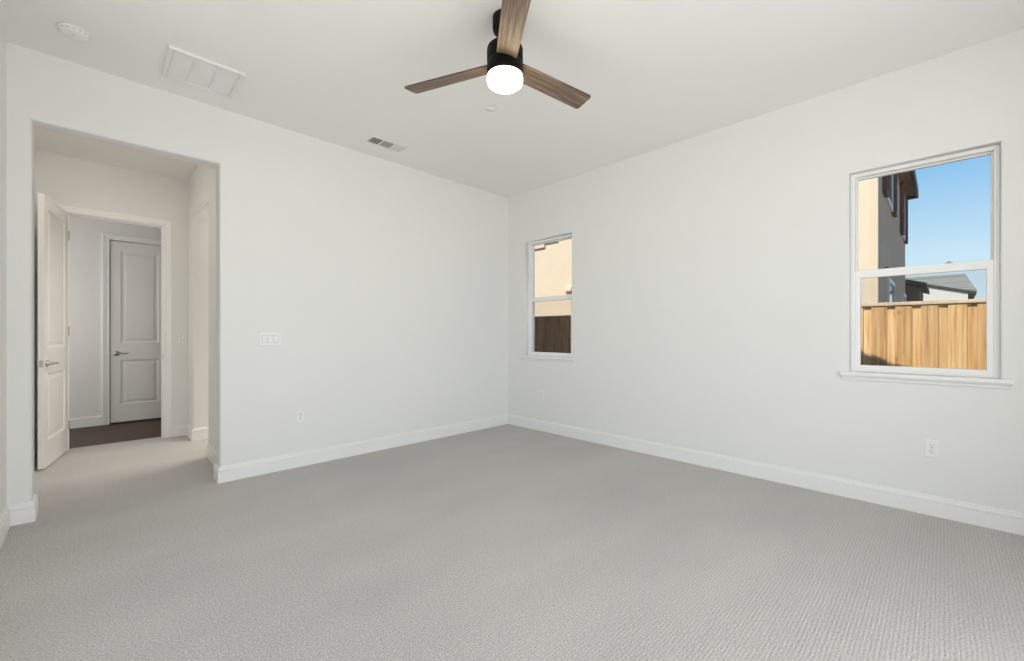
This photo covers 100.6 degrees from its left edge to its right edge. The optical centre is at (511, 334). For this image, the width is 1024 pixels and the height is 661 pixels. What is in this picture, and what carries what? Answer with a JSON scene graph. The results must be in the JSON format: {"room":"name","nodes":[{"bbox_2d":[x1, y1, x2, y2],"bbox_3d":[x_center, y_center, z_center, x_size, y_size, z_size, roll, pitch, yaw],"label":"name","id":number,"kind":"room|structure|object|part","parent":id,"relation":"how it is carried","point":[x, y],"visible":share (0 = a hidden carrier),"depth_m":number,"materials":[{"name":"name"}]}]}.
{"room":"empty bedroom","nodes":[
{"label":"empty bedroom","id":0,"kind":"room"},
{"bbox_2d":[0,21,6,517],"bbox_3d":[-1.434,-0.311,0.820,0.120,3.023,5.020,0,0,-45],"label":"wall","id":1,"kind":"structure","parent":0,"point":[3,43],"depth_m":2.56,"materials":[{"name":"paint"}]},
{"bbox_2d":[34,150,187,454],"bbox_3d":[-3.905,-0.311,5.109,5.000,3.023,0.120,0,0,-45],"label":"wall","id":2,"kind":"structure","parent":0,"point":[69,181],"depth_m":4.72,"materials":[{"name":"paint"}]},
{"bbox_2d":[34,193,69,469],"bbox_3d":[-4.355,-0.025,4.042,0.171,2.425,0.779,0,0,-35],"label":"door","id":3,"kind":"structure","parent":2,"relation":"in","point":[53,233],"depth_m":3.94,"materials":[{"name":"paint"}]},
{"bbox_3d":[-4.153,0.263,3.847,0.066,0.064,0.148,0,0,-35],"label":"handle","id":4,"kind":"part","parent":3,"relation":"part of","materials":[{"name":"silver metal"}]},
{"bbox_2d":[57,204,171,450],"bbox_3d":[-4.334,-0.060,4.675,0.916,2.521,0.139,0,0,-45],"label":"door frame","id":5,"kind":"structure","parent":2,"relation":"attached to","point":[167,224],"depth_m":4.91,"materials":[{"name":"paint"}]},
{"bbox_2d":[179,332,185,341],"bbox_3d":[-3.896,0.035,5.026,0.072,0.116,0.010,0,0,-45],"label":"light switch","id":6,"kind":"object","parent":2,"relation":"attached to","point":[182,335],"visible":1,"depth_m":5.02,"materials":[{"name":"white plastic"}]},
{"bbox_2d":[69,216,160,423],"bbox_3d":[-4.929,-0.311,6.149,5.000,3.023,0.120,0,0,-45],"label":"wall","id":7,"kind":"structure","parent":0,"point":[85,242],"depth_m":5.51,"materials":[{"name":"paint"}]},
{"bbox_2d":[69,415,101,428],"bbox_3d":[-5.995,1.135,5.005,1.676,0.131,0.016,0,0,-45],"label":"baseboard","id":8,"kind":"structure","parent":7,"relation":"attached to","point":[90,421],"depth_m":5.48,"materials":[{"name":"paint"}]},
{"bbox_2d":[102,233,160,424],"bbox_3d":[-5.123,-0.066,5.861,0.762,2.531,0.018,0,0,-45],"label":"door frame","id":9,"kind":"structure","parent":7,"relation":"attached to","point":[105,237],"depth_m":5.62,"materials":[{"name":"paint"}]},
{"bbox_2d":[110,418,157,423],"bbox_3d":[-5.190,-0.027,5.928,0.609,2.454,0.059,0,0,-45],"label":"threshold","id":10,"kind":"object","parent":7,"relation":"attached to","point":[152,418],"depth_m":5.87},
{"bbox_2d":[110,241,160,422],"bbox_3d":[-5.153,-0.032,5.889,0.619,2.432,0.171,0,0,-45],"label":"door","id":11,"kind":"structure","parent":7,"relation":"in","point":[135,269],"depth_m":5.84,"materials":[{"name":"paint"}]},
{"bbox_3d":[-5.257,0.259,5.713,0.148,0.064,0.066,0,0,-45],"label":"handle","id":12,"kind":"part","parent":11,"relation":"part of","materials":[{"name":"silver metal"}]},
{"bbox_2d":[188,165,215,449],"bbox_3d":[-3.071,-0.311,4.404,0.200,3.023,2.055,0,0,-45],"label":"wall","id":13,"kind":"structure","parent":0,"point":[202,183],"depth_m":4.82,"materials":[{"name":"paint"}]},
{"bbox_2d":[172,424,207,440],"bbox_3d":[-3.718,1.135,4.918,0.505,0.131,0.197,0,0,17],"label":"baseboard","id":14,"kind":"structure","parent":13,"relation":"attached to","point":[184,429],"depth_m":4.88,"materials":[{"name":"paint"}]},
{"bbox_2d":[7,42,507,504],"bbox_3d":[-1.703,-0.311,4.192,4.467,3.023,0.165,0,0,-45],"label":"wall","id":15,"kind":"structure","parent":0,"point":[383,283],"depth_m":3.87,"materials":[{"name":"paint"}]},
{"bbox_2d":[259,332,280,345],"bbox_3d":[-2.095,0.042,3.684,0.165,0.116,0.010,0,0,-45],"label":"light switch","id":16,"kind":"object","parent":15,"relation":"attached to","point":[265,338],"visible":1,"depth_m":3.68,"materials":[{"name":"white plastic"}]},
{"bbox_2d":[296,409,304,422],"bbox_3d":[-1.920,0.742,3.857,0.072,0.116,0.008,0,0,-45],"label":"wall outlet","id":17,"kind":"object","parent":15,"relation":"attached to","point":[300,414],"visible":1,"depth_m":3.86,"materials":[{"name":"white plastic"}]},
{"bbox_2d":[206,414,507,483],"bbox_3d":[-1.542,1.135,4.897,3.250,0.131,0.976,0,0,-45],"label":"baseboard","id":18,"kind":"structure","parent":15,"relation":"attached to","point":[221,474],"depth_m":4.09,"materials":[{"name":"paint"}]},
{"bbox_2d":[0,418,1023,660],"bbox_3d":[-1.585,1.260,3.435,5.760,0.120,9.080,0,0,-45],"label":"floor","id":19,"kind":"structure","parent":0,"point":[507,542],"depth_m":2.22,"materials":[{"name":"grey carpet"}]},
{"bbox_2d":[0,0,1023,197],"bbox_3d":[-1.705,-1.868,3.387,5.920,0.090,9.180,0,0,-45],"label":"ceiling","id":20,"kind":"structure","parent":0,"point":[656,74],"depth_m":2.83,"materials":[{"name":"paint"}]},
{"bbox_2d":[56,22,90,41],"bbox_3d":[-2.633,-1.807,2.555,0.148,0.032,0.148,0,0,-45],"label":"smoke detector","id":21,"kind":"object","parent":20,"relation":"attached to","point":[72,31],"visible":1,"depth_m":2.53,"materials":[{"name":"white plastic"}]},
{"bbox_2d":[161,45,245,98],"bbox_3d":[-2.157,-1.813,2.972,0.422,0.020,0.422,0,0,-45],"label":"ceiling vent","id":22,"kind":"object","parent":20,"relation":"in","point":[182,66],"visible":1,"depth_m":2.96,"materials":[{"name":"metal"}]},
{"bbox_3d":[-2.249,-1.818,2.880,0.109,0.008,0.367,0,0,-45],"label":"louver panel","id":23,"kind":"part","parent":22,"relation":"part of","materials":[{"name":"metal"}]},
{"bbox_3d":[-2.156,-1.818,2.971,0.109,0.008,0.367,0,0,-45],"label":"louver panel","id":24,"kind":"part","parent":22,"relation":"part of","materials":[{"name":"metal"}]},
{"bbox_3d":[-2.064,-1.818,3.062,0.109,0.008,0.367,0,0,-45],"label":"louver panel","id":25,"kind":"part","parent":22,"relation":"part of","materials":[{"name":"metal"}]},
{"bbox_2d":[365,136,406,152],"bbox_3d":[-1.203,-1.819,4.083,0.356,0.007,0.156,0,0,-45],"label":"ceiling vent","id":26,"kind":"object","parent":20,"relation":"in","point":[374,140],"visible":1,"depth_m":4.08,"materials":[{"name":"metal"}]},
{"bbox_2d":[486,106,495,111],"bbox_3d":[-0.170,-1.819,3.432,0.085,0.008,0.085,0,0,-45],"label":"sprinkler cover","id":27,"kind":"object","parent":20,"relation":"attached to","point":[489,108],"visible":1,"depth_m":3.44,"materials":[{"name":"paint"}]},
{"bbox_2d":[404,0,590,108],"bbox_3d":[0.012,-1.622,2.545,1.108,0.402,1.188,0,0,-45],"label":"ceiling fan","id":28,"kind":"object","parent":20,"relation":"hanging from","point":[505,70],"visible":1,"depth_m":2.40,"materials":[{"name":"brown wood"}]},
{"bbox_3d":[-0.388,-1.547,2.589,0.570,0.009,0.136,0,13,23],"label":"blade","id":29,"kind":"part","parent":28,"relation":"part of","materials":[{"name":"brown wood"}]},
{"bbox_3d":[0.007,-1.547,2.070,0.136,0.009,0.570,13,-2,-7],"label":"blade","id":30,"kind":"part","parent":28,"relation":"part of","materials":[{"name":"brown wood"}]},
{"bbox_3d":[0.259,-1.547,2.672,0.570,0.009,0.136,0,-13,-37],"label":"blade","id":31,"kind":"part","parent":28,"relation":"part of","materials":[{"name":"brown wood"}]},
{"bbox_2d":[508,29,1023,512],"bbox_3d":[0.039,-0.311,5.720,0.160,3.023,9.900,0,0,-45],"label":"wall","id":32,"kind":"structure","parent":0,"point":[711,271],"depth_m":3.48,"materials":[{"name":"paint"}]},
{"bbox_2d":[540,390,543,399],"bbox_3d":[0.368,0.753,5.266,0.008,0.116,0.072,0,0,-45],"label":"wall outlet","id":33,"kind":"object","parent":32,"relation":"attached to","point":[541,391],"visible":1,"depth_m":5.26,"materials":[{"name":"white plastic"}]},
{"bbox_2d":[520,234,574,362],"bbox_3d":[0.473,-0.424,5.253,0.192,1.515,0.849,0,0,-45],"label":"window","id":34,"kind":"structure","parent":32,"relation":"in","point":[532,355],"depth_m":5.45,"materials":[{"name":"white plastic"}]},
{"bbox_3d":[0.437,0.290,5.218,0.091,0.030,0.849,0,0,-45],"label":"sill","id":35,"kind":"part","parent":34,"relation":"part of","materials":[{"name":"paint"}]},
{"bbox_3d":[0.485,-0.105,5.265,0.034,0.725,0.693,0,0,-45],"label":"sash","id":36,"kind":"part","parent":34,"relation":"part of","materials":[{"name":"white plastic"}]},
{"bbox_3d":[0.512,-0.794,5.291,0.032,0.724,0.693,0,0,-45],"label":"sash","id":37,"kind":"part","parent":34,"relation":"part of","materials":[{"name":"clear glass"}]},
{"bbox_2d":[508,414,1023,535],"bbox_3d":[1.653,1.135,3.955,0.016,0.131,4.880,0,0,-45],"label":"baseboard","id":38,"kind":"structure","parent":32,"relation":"attached to","point":[999,519],"depth_m":3.27,"materials":[{"name":"paint"}]},
{"bbox_2d":[840,144,1014,388],"bbox_3d":[2.781,-0.424,2.908,0.192,1.515,0.837,0,0,-45],"label":"window","id":39,"kind":"structure","parent":32,"relation":"in","point":[951,376],"depth_m":2.81,"materials":[{"name":"white plastic"}]},
{"bbox_3d":[2.820,-0.794,2.946,0.032,0.724,0.681,0,0,-45],"label":"sash","id":40,"kind":"part","parent":39,"relation":"part of","materials":[{"name":"clear glass"}]},
{"bbox_3d":[2.794,-0.105,2.920,0.034,0.725,0.681,0,0,-45],"label":"sash","id":41,"kind":"part","parent":39,"relation":"part of","materials":[{"name":"white plastic"}]},
{"bbox_3d":[2.745,0.290,2.872,0.091,0.030,0.837,0,0,-45],"label":"sill","id":42,"kind":"part","parent":39,"relation":"part of","materials":[{"name":"paint"}]},
{"bbox_2d":[924,439,939,458],"bbox_3d":[2.780,0.760,2.815,0.008,0.116,0.072,0,0,-45],"label":"wall outlet","id":43,"kind":"object","parent":32,"relation":"attached to","point":[931,447],"visible":1,"depth_m":2.81,"materials":[{"name":"white plastic"}]},
{"bbox_3d":[-4.061,-0.312,3.429,0.120,3.023,2.055,0,0,-45],"label":"wall","id":44,"kind":"structure","parent":0,"visible":0},
{"bbox_2d":[0,444,37,548],"bbox_3d":[-2.191,1.135,1.730,0.164,0.131,7.100,0,0,-45],"label":"baseboard","id":45,"kind":"structure","parent":44,"relation":"attached to","point":[25,512],"depth_m":2.67,"materials":[{"name":"paint"}]},
{"label":"outside","id":46,"kind":"structure","parent":0,"visible":0},
{"bbox_3d":[7.128,1.570,7.014,100.000,0.300,80.000,0,0,-45],"label":"ground","id":47,"kind":"structure","parent":46,"visible":0},
{"bbox_2d":[535,170,917,315],"bbox_3d":[3.532,-1.850,12.999,7.030,6.540,12.670,0,0,-45],"label":"neighbor house","id":48,"kind":"structure","parent":47,"relation":"on","point":[882,201],"depth_m":8.71,"materials":[{"name":"beige paint"}]},
{"bbox_3d":[0.280,-2.430,11.934,0.060,0.240,2.580,0,0,-45],"label":"window sill","id":49,"kind":"part","parent":48,"relation":"part of","materials":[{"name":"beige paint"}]},
{"bbox_2d":[565,286,571,291],"bbox_3d":[1.430,-1.140,10.765,0.060,0.120,0.200,0,0,-45],"label":"vent hood","id":50,"kind":"object","parent":48,"relation":"attached to","point":[567,288],"depth_m":10.75,"materials":[{"name":"beige paint"}]},
{"bbox_3d":[5.612,-1.265,6.586,0.080,5.370,0.098,0,0,-45],"label":"corner trim","id":51,"kind":"part","parent":48,"relation":"part of","materials":[{"name":"beige paint"}]},
{"bbox_2d":[882,175,889,197],"bbox_3d":[6.238,-2.890,7.091,0.400,1.140,0.062,0,0,-45],"label":"shutter","id":52,"kind":"object","parent":48,"relation":"hanging from","point":[885,179],"depth_m":6.97,"materials":[{"name":"brown wood"}]},
{"bbox_3d":[6.838,-2.900,7.715,1.150,0.980,0.016,0,0,-45],"label":"pane","id":53,"kind":"part","parent":48,"relation":"part of","materials":[{"name":"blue glass"}]},
{"bbox_3d":[7.070,-0.165,7.942,1.120,1.510,0.018,0,0,-45],"label":"pane","id":54,"kind":"part","parent":48,"relation":"part of","materials":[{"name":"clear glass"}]},
{"bbox_2d":[891,174,896,217],"bbox_3d":[7.471,-2.890,8.305,0.400,1.140,0.062,0,0,-45],"label":"shutter","id":55,"kind":"object","parent":48,"relation":"hanging from","point":[894,214],"depth_m":8.15,"materials":[{"name":"brown wood"}]},
{"bbox_2d":[900,182,904,235],"bbox_3d":[9.039,-2.890,9.848,0.400,1.140,0.062,0,0,-45],"label":"shutter","id":56,"kind":"object","parent":48,"relation":"hanging from","point":[902,188],"depth_m":9.71,"materials":[{"name":"brown wood"}]},
{"bbox_2d":[904,196,907,243],"bbox_3d":[10.037,-2.890,10.830,0.400,1.140,0.062,0,0,-45],"label":"shutter","id":57,"kind":"object","parent":48,"relation":"hanging from","point":[906,198],"depth_m":10.69,"materials":[{"name":"brown wood"}]},
{"bbox_2d":[535,299,985,377],"bbox_3d":[2.723,0.538,6.608,0.179,1.803,10.200,0,0,-45],"label":"wooden fence","id":58,"kind":"object","parent":47,"relation":"on","point":[938,333],"visible":0.11,"depth_m":4.73,"materials":[{"name":"brown wood"}]},
{"bbox_2d":[905,279,929,301],"bbox_3d":[12.675,-0.132,13.460,3.450,3.104,0.726,0,0,-45],"label":"shed","id":59,"kind":"object","parent":47,"relation":"on","point":[914,290],"visible":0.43,"depth_m":12.38,"materials":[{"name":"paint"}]},
{"bbox_2d":[905,274,976,300],"bbox_3d":[18.964,-0.607,19.473,6.450,4.055,3.165,0,0,-45],"label":"neighboring house","id":60,"kind":"structure","parent":47,"relation":"on","point":[953,286],"depth_m":17.17,"materials":[{"name":"white paint"}]}
]}

